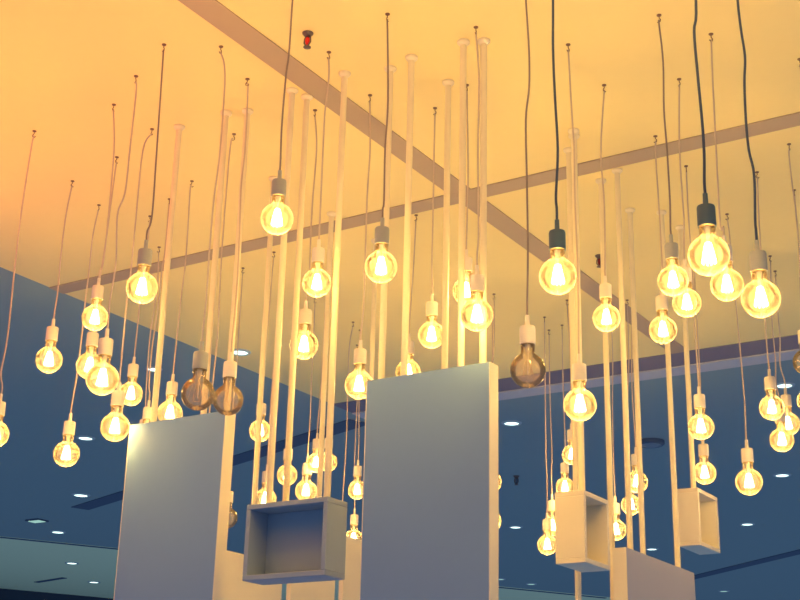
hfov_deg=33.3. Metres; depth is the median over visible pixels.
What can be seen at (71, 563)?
recessed light
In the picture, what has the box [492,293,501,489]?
pendant lamp
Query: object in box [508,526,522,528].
recessed light
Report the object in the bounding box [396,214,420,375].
pendant lamp
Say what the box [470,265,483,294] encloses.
socket
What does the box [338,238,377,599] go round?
panel
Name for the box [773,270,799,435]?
pendant lamp
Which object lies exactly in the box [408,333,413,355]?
socket
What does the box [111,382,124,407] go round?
socket
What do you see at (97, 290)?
socket
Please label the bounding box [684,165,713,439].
pendant lamp
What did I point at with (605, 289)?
socket
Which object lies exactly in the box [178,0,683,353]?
ceiling beam
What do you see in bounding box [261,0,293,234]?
pendant lamp
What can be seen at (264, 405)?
socket
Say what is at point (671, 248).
socket
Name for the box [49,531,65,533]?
recessed light
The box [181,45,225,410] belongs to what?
pendant lamp
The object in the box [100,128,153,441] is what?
pendant lamp
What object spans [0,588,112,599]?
wall
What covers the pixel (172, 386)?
socket
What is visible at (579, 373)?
socket
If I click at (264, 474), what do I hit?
socket
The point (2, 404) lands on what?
socket
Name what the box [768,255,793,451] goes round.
pendant lamp
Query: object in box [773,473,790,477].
recessed light
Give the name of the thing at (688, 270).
socket
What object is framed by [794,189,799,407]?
pendant lamp
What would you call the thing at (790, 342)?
trim
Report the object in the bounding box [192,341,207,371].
socket
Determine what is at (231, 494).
socket
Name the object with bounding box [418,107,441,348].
pendant lamp
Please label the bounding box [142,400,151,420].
socket
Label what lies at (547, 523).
socket
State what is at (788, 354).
trim
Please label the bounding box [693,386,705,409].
socket
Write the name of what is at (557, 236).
socket
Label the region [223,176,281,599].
panel
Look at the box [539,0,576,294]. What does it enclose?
pendant lamp
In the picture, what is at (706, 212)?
socket
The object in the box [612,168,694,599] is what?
panel
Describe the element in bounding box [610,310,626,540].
pendant lamp
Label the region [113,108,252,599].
panel
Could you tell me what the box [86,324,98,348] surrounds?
socket
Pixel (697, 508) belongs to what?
display box
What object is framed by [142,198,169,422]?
pendant lamp
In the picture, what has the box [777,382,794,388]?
recessed light
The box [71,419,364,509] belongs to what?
trim
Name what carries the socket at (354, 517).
attached to the pendant lamp at (354, 517)
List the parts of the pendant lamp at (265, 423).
globe bulb, cord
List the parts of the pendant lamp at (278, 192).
globe bulb, glass stem, cord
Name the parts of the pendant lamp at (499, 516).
cord, globe bulb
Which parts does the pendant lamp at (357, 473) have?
globe bulb, cord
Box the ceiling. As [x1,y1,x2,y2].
[0,0,799,599]
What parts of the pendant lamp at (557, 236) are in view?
cord, glass stem, globe bulb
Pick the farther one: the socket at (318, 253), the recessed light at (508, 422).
the recessed light at (508, 422)
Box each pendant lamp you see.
[0,130,36,445]
[35,180,73,372]
[53,204,100,466]
[76,156,118,378]
[81,103,115,330]
[86,75,137,394]
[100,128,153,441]
[121,215,150,405]
[126,43,165,303]
[139,246,160,423]
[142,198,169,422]
[157,180,193,420]
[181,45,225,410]
[209,133,235,412]
[213,78,249,415]
[228,267,244,527]
[249,251,275,441]
[257,361,275,503]
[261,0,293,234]
[277,449,296,484]
[289,109,317,359]
[295,298,316,498]
[302,51,330,296]
[306,295,325,472]
[323,438,336,470]
[342,322,353,535]
[345,94,372,398]
[346,345,360,539]
[348,330,362,499]
[365,13,396,283]
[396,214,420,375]
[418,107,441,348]
[452,84,475,302]
[460,26,492,331]
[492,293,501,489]
[492,310,501,528]
[510,0,545,387]
[537,317,555,554]
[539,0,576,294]
[542,330,554,535]
[556,325,572,491]
[562,300,571,464]
[563,43,596,420]
[592,84,619,331]
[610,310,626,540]
[621,299,638,514]
[629,268,647,492]
[649,135,676,343]
[657,14,688,295]
[672,78,701,317]
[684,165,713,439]
[687,0,729,275]
[694,252,715,484]
[709,33,743,300]
[725,213,762,494]
[736,0,780,317]
[755,171,784,419]
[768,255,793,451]
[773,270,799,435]
[787,143,799,372]
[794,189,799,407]
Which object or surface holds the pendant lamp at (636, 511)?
hanging from the ceiling
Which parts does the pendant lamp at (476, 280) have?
globe bulb, glass stem, cord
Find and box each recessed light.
[25,518,48,522]
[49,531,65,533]
[65,562,78,564]
[71,493,90,497]
[76,436,94,440]
[145,366,161,371]
[234,349,250,355]
[501,420,521,425]
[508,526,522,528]
[646,548,657,550]
[740,523,754,525]
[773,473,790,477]
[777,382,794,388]
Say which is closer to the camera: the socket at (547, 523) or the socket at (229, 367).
the socket at (229, 367)
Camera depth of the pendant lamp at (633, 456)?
5.83 m
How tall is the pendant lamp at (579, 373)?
1.246 m
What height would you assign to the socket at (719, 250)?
0.086 m
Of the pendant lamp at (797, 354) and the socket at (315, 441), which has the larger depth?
the socket at (315, 441)
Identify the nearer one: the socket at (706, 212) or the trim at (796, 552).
the socket at (706, 212)
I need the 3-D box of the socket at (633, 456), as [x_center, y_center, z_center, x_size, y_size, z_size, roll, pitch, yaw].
[1.031,0.684,5.838,0.042,0.084,0.042,-11,-23,31]
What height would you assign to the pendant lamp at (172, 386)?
1.006 m
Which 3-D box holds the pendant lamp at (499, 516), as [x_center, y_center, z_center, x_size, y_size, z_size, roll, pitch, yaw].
[0.445,0.575,6.536,0.103,1.116,0.103,-11,-23,31]
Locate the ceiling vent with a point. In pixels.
(646, 442)
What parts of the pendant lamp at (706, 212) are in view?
cord, glass stem, globe bulb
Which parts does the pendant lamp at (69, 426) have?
globe bulb, glass stem, cord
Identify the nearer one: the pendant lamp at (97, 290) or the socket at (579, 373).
the socket at (579, 373)
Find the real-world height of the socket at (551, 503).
0.088 m
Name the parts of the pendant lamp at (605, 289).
cord, globe bulb, glass stem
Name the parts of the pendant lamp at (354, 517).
globe bulb, cord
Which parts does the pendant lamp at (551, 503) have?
globe bulb, cord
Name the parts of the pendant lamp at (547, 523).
cord, globe bulb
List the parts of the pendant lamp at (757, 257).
cord, glass stem, globe bulb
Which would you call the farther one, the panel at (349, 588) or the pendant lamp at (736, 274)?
the panel at (349, 588)
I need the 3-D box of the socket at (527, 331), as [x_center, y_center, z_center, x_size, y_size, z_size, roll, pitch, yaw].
[0.341,0.080,3.573,0.042,0.084,0.042,-11,-23,31]
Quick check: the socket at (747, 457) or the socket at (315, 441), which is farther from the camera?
the socket at (315, 441)
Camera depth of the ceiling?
5.77 m
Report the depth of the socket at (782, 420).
5.70 m
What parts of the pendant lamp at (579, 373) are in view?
cord, glass stem, globe bulb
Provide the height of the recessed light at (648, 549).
0.008 m
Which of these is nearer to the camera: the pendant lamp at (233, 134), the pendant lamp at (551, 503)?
the pendant lamp at (233, 134)
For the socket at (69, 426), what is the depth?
5.25 m
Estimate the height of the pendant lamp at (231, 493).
1.220 m
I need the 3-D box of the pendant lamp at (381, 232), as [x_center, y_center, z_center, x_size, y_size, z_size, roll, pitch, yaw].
[-0.045,-0.469,4.000,0.095,0.891,0.095,-11,-23,31]
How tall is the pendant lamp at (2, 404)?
1.199 m
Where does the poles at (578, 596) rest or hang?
hanging from the ceiling
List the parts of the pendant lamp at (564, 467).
cord, globe bulb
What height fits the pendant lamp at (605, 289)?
0.881 m
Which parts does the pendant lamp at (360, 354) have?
globe bulb, glass stem, cord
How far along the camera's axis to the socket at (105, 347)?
4.21 m
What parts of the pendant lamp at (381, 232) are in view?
globe bulb, glass stem, cord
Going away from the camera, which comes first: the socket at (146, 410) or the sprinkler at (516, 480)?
the socket at (146, 410)
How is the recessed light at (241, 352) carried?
in the ceiling
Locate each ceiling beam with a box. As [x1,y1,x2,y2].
[49,112,799,293]
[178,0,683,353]
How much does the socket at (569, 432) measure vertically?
0.083 m
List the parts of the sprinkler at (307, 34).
glass bulb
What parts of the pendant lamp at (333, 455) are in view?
globe bulb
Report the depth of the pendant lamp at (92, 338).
4.89 m
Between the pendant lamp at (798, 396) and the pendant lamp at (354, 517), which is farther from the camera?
the pendant lamp at (354, 517)
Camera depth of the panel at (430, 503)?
3.87 m
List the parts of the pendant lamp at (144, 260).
globe bulb, glass stem, cord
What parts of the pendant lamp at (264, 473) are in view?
globe bulb, cord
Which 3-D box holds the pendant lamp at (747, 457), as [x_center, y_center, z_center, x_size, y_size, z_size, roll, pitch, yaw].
[1.357,0.196,5.330,0.103,1.176,0.103,-11,-23,31]
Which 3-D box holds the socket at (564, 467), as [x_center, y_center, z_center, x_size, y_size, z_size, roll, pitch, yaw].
[0.821,0.824,6.669,0.042,0.083,0.042,-11,-23,31]
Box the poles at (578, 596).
[563,147,645,599]
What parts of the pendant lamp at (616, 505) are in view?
cord, globe bulb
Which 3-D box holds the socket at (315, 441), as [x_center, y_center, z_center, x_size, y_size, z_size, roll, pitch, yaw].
[-0.388,0.660,6.250,0.039,0.078,0.039,-11,-23,31]
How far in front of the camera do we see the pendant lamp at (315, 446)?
6.24 m
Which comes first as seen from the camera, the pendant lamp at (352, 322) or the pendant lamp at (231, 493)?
the pendant lamp at (231, 493)
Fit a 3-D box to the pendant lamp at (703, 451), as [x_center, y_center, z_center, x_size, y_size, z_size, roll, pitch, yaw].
[1.269,0.259,5.681,0.095,1.062,0.095,-11,-23,31]
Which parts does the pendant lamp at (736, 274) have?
cord, globe bulb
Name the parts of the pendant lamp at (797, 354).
cord, globe bulb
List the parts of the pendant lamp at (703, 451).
cord, globe bulb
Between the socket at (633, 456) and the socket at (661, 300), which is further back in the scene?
the socket at (633, 456)
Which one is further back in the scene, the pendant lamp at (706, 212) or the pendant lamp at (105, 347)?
the pendant lamp at (105, 347)
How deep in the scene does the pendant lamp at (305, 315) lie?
4.49 m
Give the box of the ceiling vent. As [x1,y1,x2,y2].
[642,438,664,447]
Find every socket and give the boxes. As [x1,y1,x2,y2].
[0,393,5,415]
[45,319,58,342]
[63,413,75,436]
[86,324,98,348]
[91,278,103,301]
[97,328,113,357]
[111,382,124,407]
[127,357,138,377]
[137,240,151,268]
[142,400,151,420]
[166,374,177,396]
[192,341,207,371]
[223,352,236,379]
[230,491,232,503]
[256,403,265,415]
[262,464,267,482]
[271,170,286,198]
[283,449,292,459]
[299,301,311,326]
[302,456,311,474]
[311,239,324,264]
[312,433,318,448]
[350,508,358,525]
[353,340,366,365]
[353,460,361,476]
[375,217,388,246]
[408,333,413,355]
[426,294,437,317]
[465,249,471,273]
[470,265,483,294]
[520,315,535,346]
[543,513,551,530]
[548,494,554,510]
[549,219,565,252]
[560,460,568,472]
[567,423,571,440]
[572,354,586,382]
[599,276,611,300]
[614,496,619,513]
[631,447,636,466]
[655,289,667,312]
[664,234,678,261]
[679,259,691,284]
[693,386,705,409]
[697,193,715,229]
[698,440,708,457]
[717,235,732,264]
[741,440,753,463]
[749,240,767,274]
[764,369,775,391]
[774,402,785,423]
[781,387,791,406]
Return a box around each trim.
[0,537,604,598]
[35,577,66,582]
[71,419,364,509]
[334,334,799,412]
[352,349,799,418]
[694,549,799,579]
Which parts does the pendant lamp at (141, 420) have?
cord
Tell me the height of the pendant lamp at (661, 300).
0.796 m
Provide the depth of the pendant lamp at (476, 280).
3.91 m
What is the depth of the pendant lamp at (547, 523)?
6.45 m
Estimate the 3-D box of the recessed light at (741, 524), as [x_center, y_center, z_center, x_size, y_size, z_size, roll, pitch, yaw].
[3.114,2.013,11.983,0.138,0.008,0.138,-11,-23,31]
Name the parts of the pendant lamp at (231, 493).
globe bulb, cord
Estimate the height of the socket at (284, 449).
0.091 m
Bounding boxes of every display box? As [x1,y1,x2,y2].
[242,70,350,584]
[555,128,609,571]
[675,225,719,554]
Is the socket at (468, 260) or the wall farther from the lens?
the wall
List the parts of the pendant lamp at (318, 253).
globe bulb, glass stem, cord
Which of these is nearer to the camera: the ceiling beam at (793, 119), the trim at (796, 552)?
the ceiling beam at (793, 119)
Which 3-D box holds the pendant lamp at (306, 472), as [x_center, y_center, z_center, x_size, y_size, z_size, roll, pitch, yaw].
[-0.431,0.469,6.446,0.103,1.017,0.103,-11,-23,31]
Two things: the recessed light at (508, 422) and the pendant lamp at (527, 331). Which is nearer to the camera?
the pendant lamp at (527, 331)
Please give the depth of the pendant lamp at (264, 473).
6.35 m
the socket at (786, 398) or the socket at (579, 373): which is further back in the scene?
the socket at (786, 398)
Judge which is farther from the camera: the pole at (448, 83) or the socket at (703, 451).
the socket at (703, 451)
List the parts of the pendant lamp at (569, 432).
globe bulb, cord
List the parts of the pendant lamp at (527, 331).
cord, globe bulb, glass stem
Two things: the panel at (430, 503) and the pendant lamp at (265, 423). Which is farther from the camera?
the pendant lamp at (265, 423)
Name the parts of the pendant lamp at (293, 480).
globe bulb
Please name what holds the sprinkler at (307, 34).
attached to the ceiling
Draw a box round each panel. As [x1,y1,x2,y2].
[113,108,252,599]
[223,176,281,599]
[286,211,335,599]
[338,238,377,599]
[359,37,498,599]
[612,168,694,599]
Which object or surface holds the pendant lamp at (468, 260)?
hanging from the ceiling
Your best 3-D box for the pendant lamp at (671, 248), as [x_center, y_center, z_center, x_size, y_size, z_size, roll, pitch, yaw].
[0.791,-0.446,3.964,0.088,0.920,0.088,-11,-23,31]
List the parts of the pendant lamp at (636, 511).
cord, globe bulb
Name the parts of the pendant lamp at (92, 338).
globe bulb, glass stem, cord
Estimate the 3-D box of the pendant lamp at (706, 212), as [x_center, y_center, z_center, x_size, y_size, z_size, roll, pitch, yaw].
[0.712,-0.598,3.208,0.095,1.150,0.095,-11,-23,31]
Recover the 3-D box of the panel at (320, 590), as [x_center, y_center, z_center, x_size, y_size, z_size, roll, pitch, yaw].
[-0.331,0.852,5.161,0.041,2.605,0.285,-11,-23,31]
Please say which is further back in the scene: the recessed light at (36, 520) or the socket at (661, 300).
the recessed light at (36, 520)
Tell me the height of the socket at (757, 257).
0.084 m
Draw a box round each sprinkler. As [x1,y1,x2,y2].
[302,30,312,48]
[513,475,519,485]
[595,254,600,267]
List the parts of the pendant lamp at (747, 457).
cord, glass stem, globe bulb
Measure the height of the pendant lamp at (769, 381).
0.984 m
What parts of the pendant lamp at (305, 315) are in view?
globe bulb, glass stem, cord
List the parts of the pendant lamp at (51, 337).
globe bulb, glass stem, cord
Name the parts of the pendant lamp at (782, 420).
cord, globe bulb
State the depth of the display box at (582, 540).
4.35 m
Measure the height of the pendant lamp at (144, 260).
0.895 m
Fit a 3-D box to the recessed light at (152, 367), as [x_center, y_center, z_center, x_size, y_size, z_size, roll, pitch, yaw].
[-1.444,0.408,7.838,0.100,0.008,0.100,-11,-23,31]
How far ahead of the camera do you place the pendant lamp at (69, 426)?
5.26 m
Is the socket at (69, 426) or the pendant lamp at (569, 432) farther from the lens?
the pendant lamp at (569, 432)
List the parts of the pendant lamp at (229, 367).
globe bulb, glass stem, cord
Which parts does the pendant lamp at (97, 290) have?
globe bulb, glass stem, cord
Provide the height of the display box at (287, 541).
1.678 m
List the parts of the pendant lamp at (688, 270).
cord, globe bulb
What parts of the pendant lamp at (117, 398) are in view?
globe bulb, glass stem, cord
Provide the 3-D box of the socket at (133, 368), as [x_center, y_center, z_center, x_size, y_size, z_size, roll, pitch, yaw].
[-1.090,0.274,5.466,0.043,0.086,0.043,-11,-23,31]
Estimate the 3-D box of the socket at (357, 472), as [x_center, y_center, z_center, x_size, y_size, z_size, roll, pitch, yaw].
[-0.215,0.858,6.822,0.043,0.085,0.043,-11,-23,31]
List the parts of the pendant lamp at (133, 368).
globe bulb, cord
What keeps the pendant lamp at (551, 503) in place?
hanging from the ceiling
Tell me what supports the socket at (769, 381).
attached to the pendant lamp at (769, 381)
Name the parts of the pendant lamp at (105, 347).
globe bulb, glass stem, cord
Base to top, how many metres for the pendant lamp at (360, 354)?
1.094 m
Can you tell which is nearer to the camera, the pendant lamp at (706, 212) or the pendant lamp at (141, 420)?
the pendant lamp at (706, 212)
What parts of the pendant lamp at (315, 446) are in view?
globe bulb, cord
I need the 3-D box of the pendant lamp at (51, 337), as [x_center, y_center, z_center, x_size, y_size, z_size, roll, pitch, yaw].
[-1.336,-0.101,5.239,0.103,0.805,0.103,-11,-23,31]
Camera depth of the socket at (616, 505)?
6.33 m
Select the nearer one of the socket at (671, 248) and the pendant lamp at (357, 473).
the socket at (671, 248)
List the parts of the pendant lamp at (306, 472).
globe bulb, cord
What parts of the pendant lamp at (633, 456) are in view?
cord, globe bulb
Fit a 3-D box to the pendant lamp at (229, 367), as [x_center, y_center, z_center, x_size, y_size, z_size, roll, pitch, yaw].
[-0.525,-0.198,4.359,0.097,1.181,0.097,-11,-23,31]
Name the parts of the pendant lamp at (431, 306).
globe bulb, glass stem, cord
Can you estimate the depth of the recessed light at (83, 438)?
9.49 m
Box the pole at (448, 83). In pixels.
[441,79,453,368]
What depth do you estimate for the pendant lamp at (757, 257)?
3.29 m
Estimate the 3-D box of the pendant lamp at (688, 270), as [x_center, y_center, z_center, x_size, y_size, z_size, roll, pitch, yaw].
[0.915,-0.344,4.349,0.091,0.845,0.091,-11,-23,31]
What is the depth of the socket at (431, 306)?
4.45 m
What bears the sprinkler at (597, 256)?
attached to the ceiling
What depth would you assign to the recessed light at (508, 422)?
8.81 m
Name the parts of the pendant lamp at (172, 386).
globe bulb, cord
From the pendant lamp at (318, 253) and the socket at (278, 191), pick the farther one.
the pendant lamp at (318, 253)
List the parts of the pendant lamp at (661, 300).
cord, glass stem, globe bulb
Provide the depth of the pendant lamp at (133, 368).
5.45 m
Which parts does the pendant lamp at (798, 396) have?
cord, globe bulb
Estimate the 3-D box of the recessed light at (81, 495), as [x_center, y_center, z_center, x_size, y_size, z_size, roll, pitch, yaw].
[-2.733,1.675,11.448,0.162,0.008,0.162,-11,-23,31]
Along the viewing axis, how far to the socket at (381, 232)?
3.88 m
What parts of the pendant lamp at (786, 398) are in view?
cord, globe bulb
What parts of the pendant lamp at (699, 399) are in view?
cord, glass stem, globe bulb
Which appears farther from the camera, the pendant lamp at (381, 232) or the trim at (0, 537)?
the trim at (0, 537)
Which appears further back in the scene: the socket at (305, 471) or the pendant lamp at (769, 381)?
the socket at (305, 471)
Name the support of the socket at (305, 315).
attached to the pendant lamp at (305, 315)
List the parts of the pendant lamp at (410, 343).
globe bulb, cord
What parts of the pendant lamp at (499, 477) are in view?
cord, globe bulb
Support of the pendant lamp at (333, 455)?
hanging from the ceiling
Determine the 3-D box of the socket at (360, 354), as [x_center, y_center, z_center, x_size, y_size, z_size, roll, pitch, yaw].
[-0.129,0.169,4.327,0.042,0.082,0.042,-11,-23,31]
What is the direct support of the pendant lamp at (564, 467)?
hanging from the ceiling
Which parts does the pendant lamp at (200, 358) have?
globe bulb, glass stem, cord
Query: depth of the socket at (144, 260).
4.09 m
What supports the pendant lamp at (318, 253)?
hanging from the ceiling
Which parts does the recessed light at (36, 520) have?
lamp plate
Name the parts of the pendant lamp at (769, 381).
cord, globe bulb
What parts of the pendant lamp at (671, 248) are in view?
cord, glass stem, globe bulb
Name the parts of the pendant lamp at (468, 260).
globe bulb, glass stem, cord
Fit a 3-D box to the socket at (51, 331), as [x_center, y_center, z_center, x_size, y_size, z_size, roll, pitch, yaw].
[-1.342,0.116,5.161,0.046,0.091,0.046,-11,-23,31]
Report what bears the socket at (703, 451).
attached to the pendant lamp at (703, 451)
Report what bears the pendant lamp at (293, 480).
hanging from the ceiling

